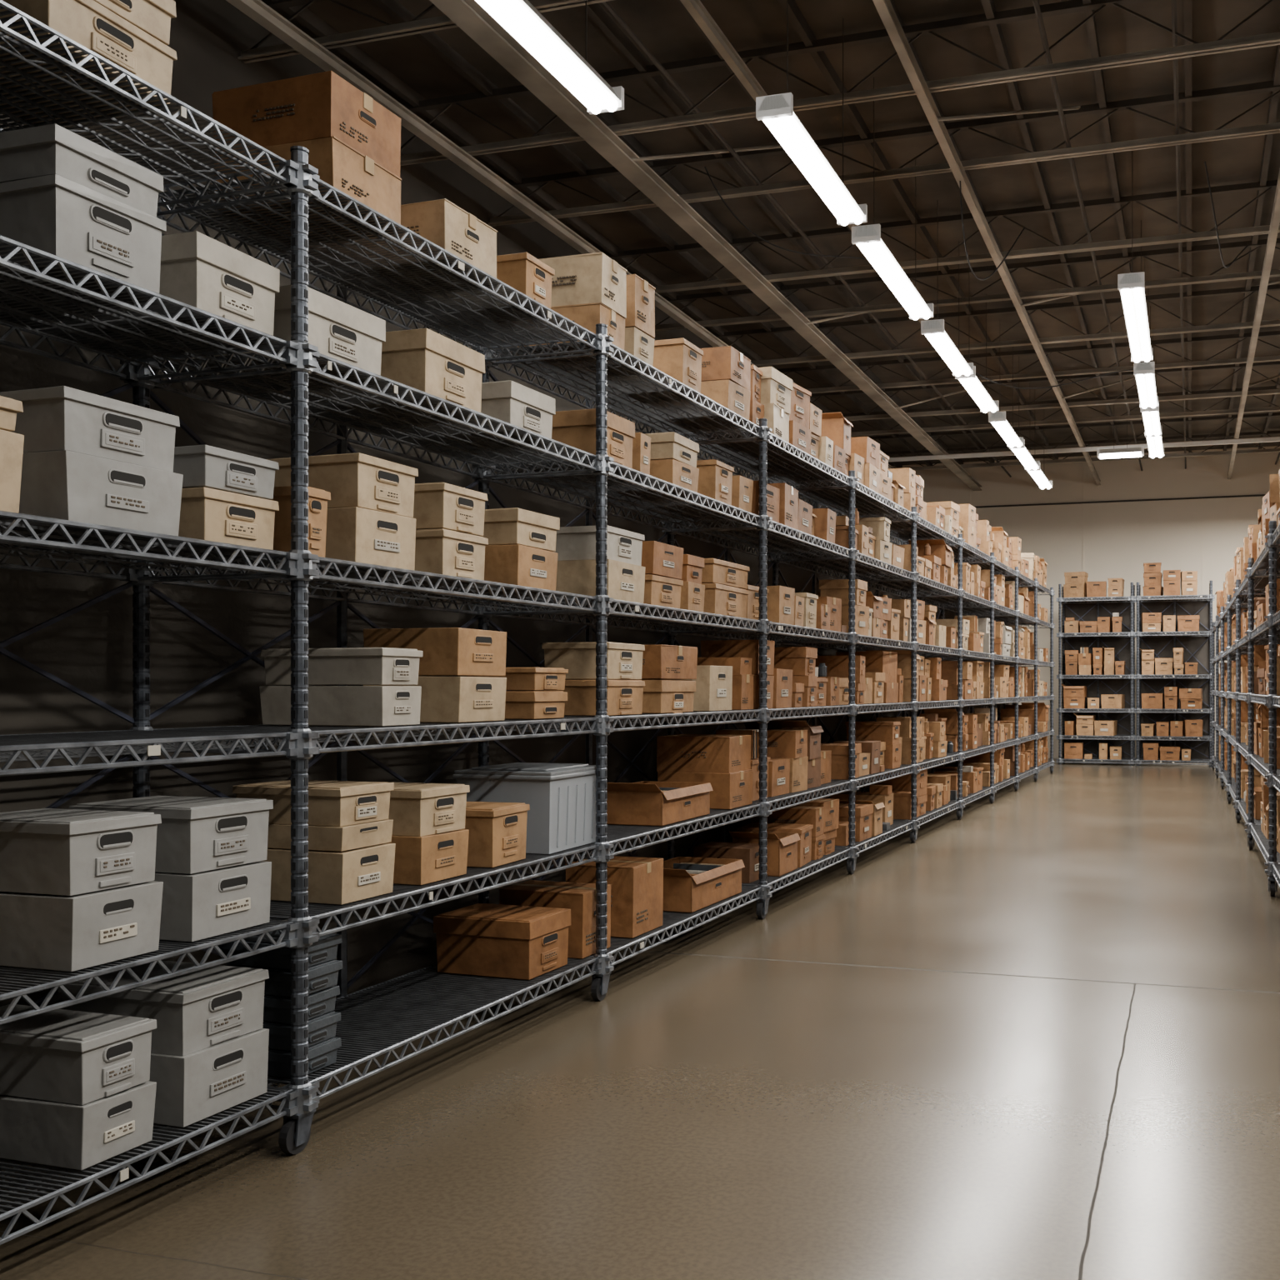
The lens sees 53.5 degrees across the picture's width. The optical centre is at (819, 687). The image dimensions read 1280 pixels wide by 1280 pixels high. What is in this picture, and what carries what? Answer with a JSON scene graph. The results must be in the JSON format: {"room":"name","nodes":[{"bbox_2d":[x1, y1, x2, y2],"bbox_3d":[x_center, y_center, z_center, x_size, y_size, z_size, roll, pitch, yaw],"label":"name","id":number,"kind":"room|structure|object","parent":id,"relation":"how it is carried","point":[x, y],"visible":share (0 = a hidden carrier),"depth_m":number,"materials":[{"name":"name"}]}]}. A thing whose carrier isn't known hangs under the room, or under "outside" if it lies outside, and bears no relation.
{"room":"warehouse","nodes":[
{"label":"warehouse","id":0,"kind":"room"},
{"bbox_2d":[0,0,844,515],"bbox_3d":[-3.104,-1.545,10.623,0.200,5.850,30.600,0,0,17],"label":"wall","id":1,"kind":"structure","parent":0,"point":[207,37],"depth_m":8.45,"materials":[{"name":"paint"}]},
{"bbox_2d":[0,310,1012,1170],"bbox_3d":[-0.397,-0.040,9.678,0.061,2.840,23.300,0,0,18],"label":"wall partition","id":2,"kind":"structure","parent":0,"point":[90,649],"depth_m":4.41,"materials":[{"name":"paint"}]},
{"bbox_2d":[0,758,1279,1279],"bbox_3d":[2.216,1.480,9.043,11.300,0.200,31.000,0,0,17],"label":"floor","id":3,"kind":"structure","parent":0,"point":[1033,1035],"depth_m":4.13,"materials":[{"name":"concrete"}]},
{"bbox_2d":[0,0,293,1244],"bbox_3d":[-2.140,-0.113,2.876,0.700,2.984,1.984,0,0,18],"label":"wire shelving rack","id":4,"kind":"object","parent":3,"relation":"on","point":[172,329],"visible":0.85,"depth_m":3.34,"materials":[{"name":"metal"}]},
{"bbox_2d":[0,395,24,513],"bbox_3d":[-2.081,-0.534,2.833,0.410,0.267,0.288,0,0,18],"label":"storage boxes","id":5,"kind":"object","parent":4,"relation":"on","point":[11,443],"visible":0.89,"depth_m":2.88,"materials":[{"name":"cardboard"}]},
{"bbox_2d":[0,1004,156,1169],"bbox_3d":[-2.007,1.023,3.236,0.504,0.322,0.235,0,0,18],"label":"storage boxes","id":6,"kind":"object","parent":4,"relation":"on","point":[77,1092],"visible":1,"depth_m":3.12,"materials":[{"name":"cardboard"}]},
{"bbox_2d":[0,808,163,971],"bbox_3d":[-1.958,0.508,3.209,0.407,0.362,0.282,0,0,18],"label":"storage boxes","id":7,"kind":"object","parent":4,"relation":"on","point":[78,891],"visible":1,"depth_m":3.08,"materials":[{"name":"cardboard"}]},
{"bbox_2d":[0,123,166,314],"bbox_3d":[-2.015,-1.187,3.213,0.516,0.331,0.337,0,0,18],"label":"storage boxes","id":8,"kind":"object","parent":4,"relation":"on","point":[64,194],"visible":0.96,"depth_m":3.06,"materials":[{"name":"cardboard"}]},
{"bbox_2d":[0,0,176,126],"bbox_3d":[-2.014,-1.692,3.228,0.507,0.281,0.396,0,0,18],"label":"storage boxes","id":9,"kind":"object","parent":4,"relation":"on","point":[133,35],"visible":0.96,"depth_m":3.18,"materials":[{"name":"cardboard"}]},
{"bbox_2d":[0,385,183,535],"bbox_3d":[-1.983,-0.565,3.245,0.479,0.327,0.373,0,0,18],"label":"storage boxes","id":10,"kind":"object","parent":4,"relation":"on","point":[88,457],"visible":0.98,"depth_m":3.10,"materials":[{"name":"cardboard"}]},
{"bbox_2d":[57,960,269,1127],"bbox_3d":[-1.868,1.003,3.576,0.452,0.362,0.322,0,0,18],"label":"storage boxes","id":11,"kind":"object","parent":4,"relation":"on","point":[209,1044],"visible":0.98,"depth_m":3.46,"materials":[{"name":"cardboard"}]},
{"bbox_2d":[69,795,273,941],"bbox_3d":[-1.852,0.508,3.585,0.433,0.362,0.322,0,0,18],"label":"storage boxes","id":12,"kind":"object","parent":4,"relation":"on","point":[211,852],"visible":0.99,"depth_m":3.47,"materials":[{"name":"cardboard"}]},
{"bbox_2d":[95,230,279,335],"bbox_3d":[-1.835,-1.131,3.599,0.410,0.219,0.329,0,0,18],"label":"storage box","id":13,"kind":"object","parent":4,"relation":"on","point":[197,270],"visible":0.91,"depth_m":3.47,"materials":[{"name":"cardboard"}]},
{"bbox_2d":[173,445,279,549],"bbox_3d":[-1.810,-0.534,3.607,0.364,0.266,0.288,0,0,18],"label":"storage boxes","id":14,"kind":"object","parent":4,"relation":"on","point":[227,495],"visible":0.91,"depth_m":3.50,"materials":[{"name":"cardboard"}]},
{"bbox_2d":[120,145,599,1154],"bbox_3d":[-1.555,-0.113,4.689,0.700,2.984,1.974,0,0,18],"label":"wire shelving rack","id":15,"kind":"object","parent":3,"relation":"on","point":[465,303],"visible":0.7,"depth_m":4.33,"materials":[{"name":"metal"}]},
{"bbox_2d":[218,930,342,1077],"bbox_3d":[-1.688,0.981,3.905,0.314,0.407,0.203,0,0,18],"label":"trays","id":16,"kind":"object","parent":15,"relation":"on","point":[322,973],"visible":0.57,"depth_m":3.83,"materials":[{"name":"plastic"}]},
{"bbox_2d":[201,285,385,375],"bbox_3d":[-1.699,-1.123,4.036,0.404,0.204,0.402,0,0,18],"label":"storage box","id":17,"kind":"object","parent":15,"relation":"on","point":[341,331],"visible":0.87,"depth_m":3.94,"materials":[{"name":"cardboard"}]},
{"bbox_2d":[270,485,330,557],"bbox_3d":[-1.692,-0.508,3.892,0.304,0.214,0.132,0,0,18],"label":"storage box","id":18,"kind":"object","parent":15,"relation":"on","point":[317,498],"visible":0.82,"depth_m":3.83,"materials":[{"name":"cardboard"}]},
{"bbox_2d":[212,70,401,241],"bbox_3d":[-1.692,-1.740,4.143,0.472,0.378,0.357,0,0,18],"label":"stacked cardboard boxes","id":19,"kind":"object","parent":15,"relation":"on","point":[353,142],"visible":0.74,"depth_m":3.99,"materials":[{"name":"cardboard"}]},
{"bbox_2d":[232,780,395,904],"bbox_3d":[-1.672,0.504,4.148,0.435,0.370,0.277,0,0,18],"label":"storage boxes","id":20,"kind":"object","parent":15,"relation":"on","point":[351,859],"visible":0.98,"depth_m":4.03,"materials":[{"name":"cardboard"}]},
{"bbox_2d":[259,647,422,725],"bbox_3d":[-1.653,-0.002,4.325,0.504,0.262,0.222,0,0,18],"label":"storage boxes","id":21,"kind":"object","parent":15,"relation":"on","point":[327,705],"visible":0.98,"depth_m":4.22,"materials":[{"name":"cardboard"}]},
{"bbox_2d":[266,452,418,569],"bbox_3d":[-1.647,-0.580,4.240,0.451,0.357,0.327,0,0,18],"label":"storage boxes","id":22,"kind":"object","parent":15,"relation":"on","point":[370,520],"visible":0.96,"depth_m":4.09,"materials":[{"name":"cardboard"}]},
{"bbox_2d":[386,782,469,884],"bbox_3d":[-1.501,0.523,4.534,0.345,0.332,0.294,0,0,18],"label":"storage boxes","id":23,"kind":"object","parent":15,"relation":"on","point":[430,837],"visible":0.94,"depth_m":4.40,"materials":[{"name":"cardboard"}]},
{"bbox_2d":[362,198,497,278],"bbox_3d":[-1.462,-1.653,4.702,0.370,0.205,0.345,0,0,18],"label":"storage box","id":24,"kind":"object","parent":15,"relation":"on","point":[445,224],"visible":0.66,"depth_m":4.55,"materials":[{"name":"cardboard"}]},
{"bbox_2d":[380,328,484,412],"bbox_3d":[-1.511,-1.141,4.605,0.407,0.239,0.381,0,0,18],"label":"storage box","id":25,"kind":"object","parent":15,"relation":"on","point":[425,360],"visible":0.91,"depth_m":4.43,"materials":[{"name":"cardboard"}]},
{"bbox_2d":[363,627,506,722],"bbox_3d":[-1.467,-0.046,4.786,0.430,0.350,0.336,0,0,18],"label":"storage boxes","id":26,"kind":"object","parent":15,"relation":"on","point":[446,651],"visible":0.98,"depth_m":4.62,"materials":[{"name":"cardboard"}]},
{"bbox_2d":[412,482,488,579],"bbox_3d":[-1.465,-0.569,4.659,0.347,0.336,0.292,0,0,18],"label":"storage boxes","id":27,"kind":"object","parent":15,"relation":"on","point":[449,517],"visible":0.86,"depth_m":4.52,"materials":[{"name":"cardboard"}]},
{"bbox_2d":[464,801,529,867],"bbox_3d":[-1.362,0.577,4.942,0.324,0.224,0.290,0,0,15],"label":"storage box","id":28,"kind":"object","parent":15,"relation":"on","point":[497,831],"visible":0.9,"depth_m":4.81,"materials":[{"name":"cardboard"}]},
{"bbox_2d":[433,903,570,979],"bbox_3d":[-1.335,1.065,5.270,0.466,0.239,0.334,0,0,18],"label":"cardboard box","id":29,"kind":"object","parent":15,"relation":"on","point":[527,942],"visible":1,"depth_m":5.14,"materials":[{"name":"cardboard"}]},
{"bbox_2d":[465,667,568,719],"bbox_3d":[-1.276,0.024,5.248,0.345,0.211,0.269,0,0,18],"label":"storage boxes","id":30,"kind":"object","parent":15,"relation":"on","point":[518,704],"visible":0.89,"depth_m":5.12,"materials":[{"name":"cardboard"}]},
{"bbox_2d":[480,380,555,438],"bbox_3d":[-1.330,-1.112,5.123,0.365,0.195,0.340,0,0,18],"label":"storage box","id":31,"kind":"object","parent":15,"relation":"on","point":[510,402],"visible":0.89,"depth_m":4.97,"materials":[{"name":"cardboard"}]},
{"bbox_2d":[480,507,559,590],"bbox_3d":[-1.318,-0.557,5.152,0.375,0.312,0.324,0,0,18],"label":"storage boxes","id":32,"kind":"object","parent":15,"relation":"on","point":[519,551],"visible":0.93,"depth_m":4.99,"materials":[{"name":"cardboard"}]},
{"bbox_2d":[452,762,596,854],"bbox_3d":[-1.257,0.515,5.448,0.462,0.348,0.506,0,0,16],"label":"plastic bin","id":33,"kind":"object","parent":15,"relation":"on","point":[561,797],"visible":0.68,"depth_m":5.24,"materials":[{"name":"white"}]},
{"bbox_2d":[496,252,554,309],"bbox_3d":[-1.281,-1.648,5.150,0.302,0.194,0.219,0,0,18],"label":"storage box","id":34,"kind":"object","parent":15,"relation":"on","point":[522,272],"visible":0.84,"depth_m":5.04,"materials":[{"name":"cardboard"}]},
{"bbox_2d":[471,323,761,1000],"bbox_3d":[-0.950,-0.113,6.563,0.700,2.984,2.114,0,0,18],"label":"wire shelving rack","id":35,"kind":"object","parent":3,"relation":"on","point":[610,377],"visible":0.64,"depth_m":6.20,"materials":[{"name":"metal"}]},
{"bbox_2d":[498,880,610,958],"bbox_3d":[-1.193,1.042,5.641,0.427,0.285,0.270,0,0,18],"label":"cardboard box","id":36,"kind":"object","parent":35,"relation":"on","point":[580,897],"visible":0.5,"depth_m":5.52,"materials":[{"name":"cardboard"}]},
{"bbox_2d":[525,251,627,349],"bbox_3d":[-1.144,-1.750,5.779,0.440,0.398,0.268,0,0,18],"label":"stacked cardboard boxes","id":37,"kind":"object","parent":35,"relation":"on","point":[588,290],"visible":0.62,"depth_m":5.64,"materials":[{"name":"cardboard"}]},
{"bbox_2d":[541,641,644,715],"bbox_3d":[-1.064,-0.039,5.905,0.349,0.336,0.394,0,0,18],"label":"storage boxes","id":38,"kind":"object","parent":35,"relation":"on","point":[624,660],"visible":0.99,"depth_m":5.74,"materials":[{"name":"cardboard"}]},
{"bbox_2d":[551,408,634,468],"bbox_3d":[-1.127,-1.138,5.827,0.423,0.234,0.342,0,0,18],"label":"storage box","id":39,"kind":"object","parent":35,"relation":"on","point":[576,428],"visible":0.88,"depth_m":5.67,"materials":[{"name":"cardboard"}]},
{"bbox_2d":[553,525,645,603],"bbox_3d":[-1.112,-0.570,5.915,0.451,0.337,0.382,0,0,18],"label":"storage boxes","id":40,"kind":"object","parent":35,"relation":"on","point":[575,546],"visible":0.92,"depth_m":5.74,"materials":[{"name":"cardboard"}]},
{"bbox_2d":[565,855,663,938],"bbox_3d":[-1.001,1.016,6.111,0.368,0.335,0.344,0,0,18],"label":"cardboard box","id":41,"kind":"object","parent":35,"relation":"on","point":[637,883],"visible":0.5,"depth_m":5.97,"materials":[{"name":"cardboard"}]},
{"bbox_2d":[624,274,655,365],"bbox_3d":[-0.984,-1.755,6.074,0.313,0.408,0.229,0,0,18],"label":"stacked cardboard boxes","id":42,"kind":"object","parent":35,"relation":"on","point":[640,320],"visible":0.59,"depth_m":5.98,"materials":[{"name":"cardboard"}]},
{"bbox_2d":[610,644,697,713],"bbox_3d":[-0.861,-0.036,6.455,0.316,0.355,0.448,0,0,18],"label":"storage boxes","id":43,"kind":"object","parent":35,"relation":"on","point":[662,665],"visible":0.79,"depth_m":6.29,"materials":[{"name":"cardboard"}]},
{"bbox_2d":[606,780,713,825],"bbox_3d":[-0.880,0.581,6.529,0.431,0.215,0.691,0,0,18],"label":"cardboard box","id":44,"kind":"object","parent":35,"relation":"on","point":[644,802],"visible":0.86,"depth_m":6.27,"materials":[{"name":"cardboard"}]},
{"bbox_2d":[641,540,683,608],"bbox_3d":[-0.904,-0.560,6.336,0.310,0.318,0.368,0,0,18],"label":"storage boxes","id":45,"kind":"object","parent":35,"relation":"on","point":[662,562],"visible":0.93,"depth_m":6.23,"materials":[{"name":"cardboard"}]},
{"bbox_2d":[645,431,699,492],"bbox_3d":[-0.861,-1.159,6.544,0.366,0.277,0.333,0,0,18],"label":"storage boxes","id":46,"kind":"object","parent":35,"relation":"on","point":[672,455],"visible":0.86,"depth_m":6.38,"materials":[{"name":"cardboard"}]},
{"bbox_2d":[652,338,703,393],"bbox_3d":[-0.835,-1.678,6.625,0.364,0.254,0.262,0,0,18],"label":"storage box","id":47,"kind":"object","parent":35,"relation":"on","point":[678,358],"visible":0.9,"depth_m":6.49,"materials":[{"name":"cardboard"}]},
{"bbox_2d":[662,856,744,912],"bbox_3d":[-0.750,1.066,6.925,0.432,0.235,0.761,0,0,18],"label":"cardboard box","id":48,"kind":"object","parent":35,"relation":"on","point":[691,884],"visible":0.68,"depth_m":6.79,"materials":[{"name":"cardboard"}]},
{"bbox_2d":[656,734,753,809],"bbox_3d":[-0.669,0.485,7.296,0.468,0.408,0.364,0,0,18],"label":"cardboard box","id":49,"kind":"object","parent":35,"relation":"on","point":[722,761],"visible":0.77,"depth_m":7.14,"materials":[{"name":"cardboard"}]},
{"bbox_2d":[700,345,750,419],"bbox_3d":[-0.656,-1.740,7.278,0.437,0.378,0.342,0,0,18],"label":"stacked cardboard boxes","id":50,"kind":"object","parent":35,"relation":"on","point":[726,372],"visible":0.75,"depth_m":7.10,"materials":[{"name":"cardboard"}]},
{"bbox_2d":[701,558,749,618],"bbox_3d":[-0.685,-0.556,7.170,0.420,0.311,0.523,0,0,18],"label":"storage boxes","id":51,"kind":"object","parent":35,"relation":"on","point":[725,582],"visible":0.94,"depth_m":7.02,"materials":[{"name":"cardboard"}]},
{"bbox_2d":[662,418,850,919],"bbox_3d":[-0.348,-0.113,8.429,0.700,2.984,1.955,0,0,18],"label":"wire shelving rack","id":52,"kind":"object","parent":3,"relation":"on","point":[771,458],"visible":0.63,"depth_m":8.08,"materials":[{"name":"metal"}]},
{"bbox_2d":[693,364,845,883],"bbox_3d":[-0.327,-0.401,8.452,0.634,3.199,1.801,0,0,18],"label":"stacked cardboard boxes","id":53,"kind":"object","parent":52,"relation":"on","point":[797,835],"visible":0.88,"depth_m":8.22,"materials":[{"name":"cardboard"}]},
{"bbox_2d":[768,470,913,874],"bbox_3d":[0.240,-0.113,10.251,0.700,2.984,2.024,0,0,18],"label":"wire shelving rack","id":54,"kind":"object","parent":3,"relation":"on","point":[844,501],"visible":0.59,"depth_m":9.89,"materials":[{"name":"metal"}]},
{"bbox_2d":[815,411,905,845],"bbox_3d":[0.260,-0.435,10.268,0.614,3.241,1.873,0,0,18],"label":"stacked cardboard boxes","id":55,"kind":"object","parent":54,"relation":"on","point":[878,679],"visible":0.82,"depth_m":9.98,"materials":[{"name":"cardboard"}]},
{"bbox_2d":[843,506,959,842],"bbox_3d":[0.854,-0.113,12.154,0.700,2.984,2.124,0,0,18],"label":"wire shelving rack","id":56,"kind":"object","parent":3,"relation":"on","point":[918,528],"visible":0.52,"depth_m":11.78,"materials":[{"name":"metal"}]},
{"bbox_2d":[865,467,952,819],"bbox_3d":[0.858,-0.403,12.148,0.610,3.178,1.983,0,0,18],"label":"stacked cardboard boxes","id":57,"kind":"object","parent":56,"relation":"on","point":[933,556],"visible":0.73,"depth_m":11.87,"materials":[{"name":"cardboard"}]},
{"bbox_2d":[899,533,991,819],"bbox_3d":[1.460,-0.113,14.034,0.700,2.984,1.974,0,0,18],"label":"wire shelving rack","id":58,"kind":"object","parent":3,"relation":"on","point":[962,551],"visible":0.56,"depth_m":13.44,"materials":[{"name":"metal"}]},
{"bbox_2d":[923,500,984,799],"bbox_3d":[1.464,-0.418,14.059,0.598,3.207,1.787,0,0,18],"label":"stacked cardboard boxes","id":59,"kind":"object","parent":58,"relation":"on","point":[965,518],"visible":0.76,"depth_m":13.76,"materials":[{"name":"cardboard"}]},
{"bbox_2d":[938,552,1016,803],"bbox_3d":[2.036,-0.113,15.819,0.700,2.984,1.925,0,0,18],"label":"wire shelving rack","id":60,"kind":"object","parent":3,"relation":"on","point":[996,567],"visible":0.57,"depth_m":15.13,"materials":[{"name":"metal"}]},
{"bbox_2d":[963,520,1012,786],"bbox_3d":[2.035,-0.428,15.810,0.567,3.228,1.718,0,0,18],"label":"stacked cardboard boxes","id":61,"kind":"object","parent":60,"relation":"on","point":[995,540],"visible":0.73,"depth_m":15.70,"materials":[{"name":"cardboard"}]},
{"bbox_2d":[970,566,1035,790],"bbox_3d":[2.597,-0.113,17.555,0.700,2.984,1.875,0,0,18],"label":"wire shelving rack","id":62,"kind":"object","parent":3,"relation":"on","point":[1019,578],"visible":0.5,"depth_m":16.82,"materials":[{"name":"metal"}]},
{"bbox_2d":[998,536,1031,775],"bbox_3d":[2.592,-0.429,17.570,0.608,3.230,1.666,0,0,18],"label":"stacked cardboard boxes","id":63,"kind":"object","parent":62,"relation":"on","point":[1024,728],"visible":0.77,"depth_m":17.30,"materials":[{"name":"cardboard"}]},
{"bbox_2d":[994,578,1054,781],"bbox_3d":[3.158,-0.113,19.296,0.700,2.984,1.933,0,0,18],"label":"wire shelving rack","id":64,"kind":"object","parent":3,"relation":"on","point":[1038,587],"visible":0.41,"depth_m":19.21,"materials":[{"name":"metal"}]},
{"bbox_2d":[1000,552,1049,767],"bbox_3d":[3.142,-0.414,19.255,0.612,3.201,1.648,0,0,18],"label":"stacked cardboard boxes","id":65,"kind":"object","parent":64,"relation":"on","point":[1037,566],"visible":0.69,"depth_m":18.96,"materials":[{"name":"cardboard"}]},
{"bbox_2d":[1056,582,1136,765],"bbox_3d":[4.976,-0.234,22.463,1.374,3.227,0.700,0,0,17],"label":"wire shelving rack","id":66,"kind":"object","parent":3,"relation":"on","point":[1087,609],"visible":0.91,"depth_m":22.67,"materials":[{"name":"metal"}]},
{"bbox_2d":[1061,571,1125,759],"bbox_3d":[4.912,-0.393,22.473,1.128,3.338,0.569,0,0,17],"label":"stacked cardboard boxes","id":67,"kind":"object","parent":66,"relation":"on","point":[1077,585],"visible":0.99,"depth_m":22.26,"materials":[{"name":"cardboard"}]},
{"bbox_2d":[1134,580,1214,767],"bbox_3d":[6.261,-0.234,22.081,1.354,3.227,0.700,0,0,17],"label":"wire shelving rack","id":68,"kind":"object","parent":3,"relation":"on","point":[1197,646],"visible":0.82,"depth_m":22.30,"materials":[{"name":"metal"}]},
{"bbox_2d":[1139,562,1202,760],"bbox_3d":[6.186,-0.458,22.078,1.107,3.469,0.558,0,0,17],"label":"stacked cardboard boxes","id":69,"kind":"object","parent":68,"relation":"on","point":[1151,622],"visible":1,"depth_m":21.89,"materials":[{"name":"cardboard"}]},
{"bbox_2d":[1233,569,1279,824],"bbox_3d":[4.252,0.141,11.606,0.700,2.476,2.275,0,0,16],"label":"wire shelving rack","id":70,"kind":"object","parent":3,"relation":"on","point":[1260,582],"visible":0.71,"depth_m":12.69,"materials":[{"name":"metal"}]},
{"bbox_2d":[1243,509,1266,819],"bbox_3d":[4.241,-0.199,11.574,0.586,2.710,2.096,0,0,16],"label":"stacked cardboard boxes","id":71,"kind":"object","parent":70,"relation":"on","point":[1254,532],"visible":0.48,"depth_m":11.25,"materials":[{"name":"cardboard"}]},
{"bbox_2d":[1245,537,1279,863],"bbox_3d":[3.617,0.141,9.370,0.700,2.476,2.525,0,0,16],"label":"wire shelving rack","id":72,"kind":"object","parent":3,"relation":"on","point":[1253,830],"visible":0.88,"depth_m":10.57,"materials":[{"name":"metal"}]},
{"bbox_2d":[1255,469,1279,853],"bbox_3d":[3.592,-0.186,9.362,0.585,2.683,2.358,0,0,16],"label":"stacked cardboard boxes","id":73,"kind":"object","parent":72,"relation":"on","point":[1271,501],"visible":0.66,"depth_m":9.52,"materials":[{"name":"cardboard"}]},
{"bbox_2d":[1264,520,1279,896],"bbox_3d":[2.913,0.141,6.889,0.700,2.476,2.783,0,0,16],"label":"wire shelving rack","id":74,"kind":"object","parent":3,"relation":"on","point":[1272,782],"visible":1,"depth_m":8.22,"materials":[{"name":"metal"}]},
{"bbox_2d":[274,0,1279,465],"bbox_3d":[2.216,-4.570,9.043,11.300,0.200,31.000,0,0,17],"label":"ceiling","id":75,"kind":"structure","parent":0,"point":[663,27],"depth_m":10.74,"materials":[{"name":"metal"}]},
{"bbox_2d":[237,0,613,63],"bbox_3d":[1.475,-4.240,6.551,10.903,0.360,0.070,0,0,17],"label":"roof truss","id":76,"kind":"object","parent":75,"relation":"attached to","point":[416,26],"depth_m":7.83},
{"bbox_2d":[475,0,624,114],"bbox_3d":[-1.463,-3.817,5.963,0.206,1.306,2.000,0,0,17],"label":"fluorescent light fixture","id":77,"kind":"object","parent":75,"relation":"hanging from","point":[520,18],"visible":1,"depth_m":6.30,"materials":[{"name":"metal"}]},
{"bbox_2d":[225,0,894,469],"bbox_3d":[-2.337,-3.935,10.396,0.080,0.090,30.600,0,0,17],"label":"ceiling beam","id":78,"kind":"structure","parent":75,"relation":"attached to","point":[258,11],"depth_m":8.89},
{"bbox_2d":[429,0,981,490],"bbox_3d":[-1.235,-3.935,10.068,0.170,0.090,30.600,0,0,17],"label":"ceiling beam","id":79,"kind":"structure","parent":75,"relation":"attached to","point":[468,15],"depth_m":9.69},
{"bbox_2d":[270,0,1279,467],"bbox_3d":[2.331,-4.430,9.009,10.590,0.100,30.600,0,0,17],"label":"ribs","id":80,"kind":"object","parent":75,"relation":"attached to","point":[394,8],"depth_m":10.75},
{"bbox_2d":[600,1,1011,477],"bbox_3d":[-0.612,-4.140,9.883,0.031,0.036,30.600,0,0,17],"label":"ceiling pipe","id":81,"kind":"object","parent":75,"relation":"attached to","point":[606,4],"depth_m":9.94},
{"bbox_2d":[755,0,867,225],"bbox_3d":[-0.017,-3.817,7.777,0.206,1.306,1.700,0,0,17],"label":"fluorescent light fixture","id":82,"kind":"object","parent":75,"relation":"hanging from","point":[776,111],"visible":1,"depth_m":7.52,"materials":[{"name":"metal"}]},
{"bbox_2d":[680,0,990,414],"bbox_3d":[0.012,-3.935,9.698,0.050,0.090,30.600,0,0,17],"label":"ceiling beam","id":83,"kind":"structure","parent":75,"relation":"attached to","point":[696,8],"depth_m":7.67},
{"bbox_2d":[400,0,1279,165],"bbox_3d":[1.902,-4.200,7.989,10.904,0.440,0.070,0,0,17],"label":"roof truss","id":84,"kind":"object","parent":75,"relation":"attached to","point":[1220,46],"depth_m":8.45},
{"bbox_2d":[488,80,1279,226],"bbox_3d":[2.329,-4.240,9.427,10.903,0.360,0.070,0,0,17],"label":"roof truss","id":85,"kind":"object","parent":75,"relation":"attached to","point":[1054,153],"depth_m":9.83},
{"bbox_2d":[851,77,933,319],"bbox_3d":[0.603,-3.817,9.862,0.206,1.306,1.950,0,0,17],"label":"fluorescent light fixture","id":86,"kind":"object","parent":75,"relation":"hanging from","point":[867,238],"visible":0.96,"depth_m":9.52,"materials":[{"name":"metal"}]},
{"bbox_2d":[604,180,1279,293],"bbox_3d":[2.870,-4.200,11.249,10.904,0.440,0.070,0,0,17],"label":"roof truss","id":87,"kind":"object","parent":75,"relation":"attached to","point":[1194,236],"depth_m":11.61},
{"bbox_2d":[872,0,1100,484],"bbox_3d":[1.018,-3.935,9.399,0.060,0.090,30.600,0,0,17],"label":"ceiling beam","id":88,"kind":"structure","parent":75,"relation":"attached to","point":[886,11],"depth_m":9.61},
{"bbox_2d":[1117,139,1153,362],"bbox_3d":[2.812,-3.817,11.083,0.206,1.306,2.350,0,0,17],"label":"fluorescent light fixture","id":89,"kind":"object","parent":75,"relation":"hanging from","point":[1131,286],"visible":1,"depth_m":10.65,"materials":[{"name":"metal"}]},
{"bbox_2d":[1227,169,1279,479],"bbox_3d":[3.300,-3.935,8.722,0.060,0.090,30.600,0,0,17],"label":"ceiling beam","id":90,"kind":"structure","parent":75,"relation":"attached to","point":[1275,220],"depth_m":12.84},
{"bbox_2d":[630,105,1279,409],"bbox_3d":[2.645,-4.170,13.245,5.652,0.527,9.918,0,0,17],"label":"brace","id":91,"kind":"object","parent":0,"point":[1073,107],"depth_m":9.77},
{"bbox_2d":[655,237,1279,331],"bbox_3d":[3.297,-4.240,12.686,10.903,0.360,0.070,0,0,17],"label":"roof truss","id":92,"kind":"object","parent":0,"point":[1228,246],"depth_m":13.11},
{"bbox_2d":[699,284,1279,366],"bbox_3d":[3.724,-4.200,14.124,10.904,0.440,0.070,0,0,17],"label":"roof truss","id":93,"kind":"object","parent":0,"point":[1207,327],"depth_m":14.53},
{"bbox_2d":[776,330,1279,393],"bbox_3d":[4.265,-4.240,15.946,10.903,0.360,0.070,0,0,17],"label":"roof truss","id":94,"kind":"object","parent":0,"point":[1273,333],"depth_m":16.30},
{"bbox_2d":[810,360,1279,420],"bbox_3d":[4.692,-4.200,17.384,10.904,0.440,0.070,0,0,17],"label":"roof truss","id":95,"kind":"object","parent":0,"point":[1269,392],"depth_m":17.72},
{"bbox_2d":[842,385,1279,436],"bbox_3d":[5.119,-4.240,18.822,10.903,0.360,0.070,0,0,17],"label":"roof truss","id":96,"kind":"object","parent":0,"point":[1276,408],"depth_m":19.15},
{"bbox_2d":[883,430,1279,470],"bbox_3d":[6.087,-4.240,22.081,10.903,0.360,0.070,0,0,17],"label":"roof truss","id":97,"kind":"object","parent":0,"point":[1252,433],"depth_m":22.41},
{"bbox_2d":[889,445,1279,758],"bbox_3d":[6.601,-1.545,23.806,11.300,5.850,0.200,0,0,17],"label":"wall","id":98,"kind":"structure","parent":0,"point":[1120,537],"depth_m":23.94,"materials":[{"name":"paint"}]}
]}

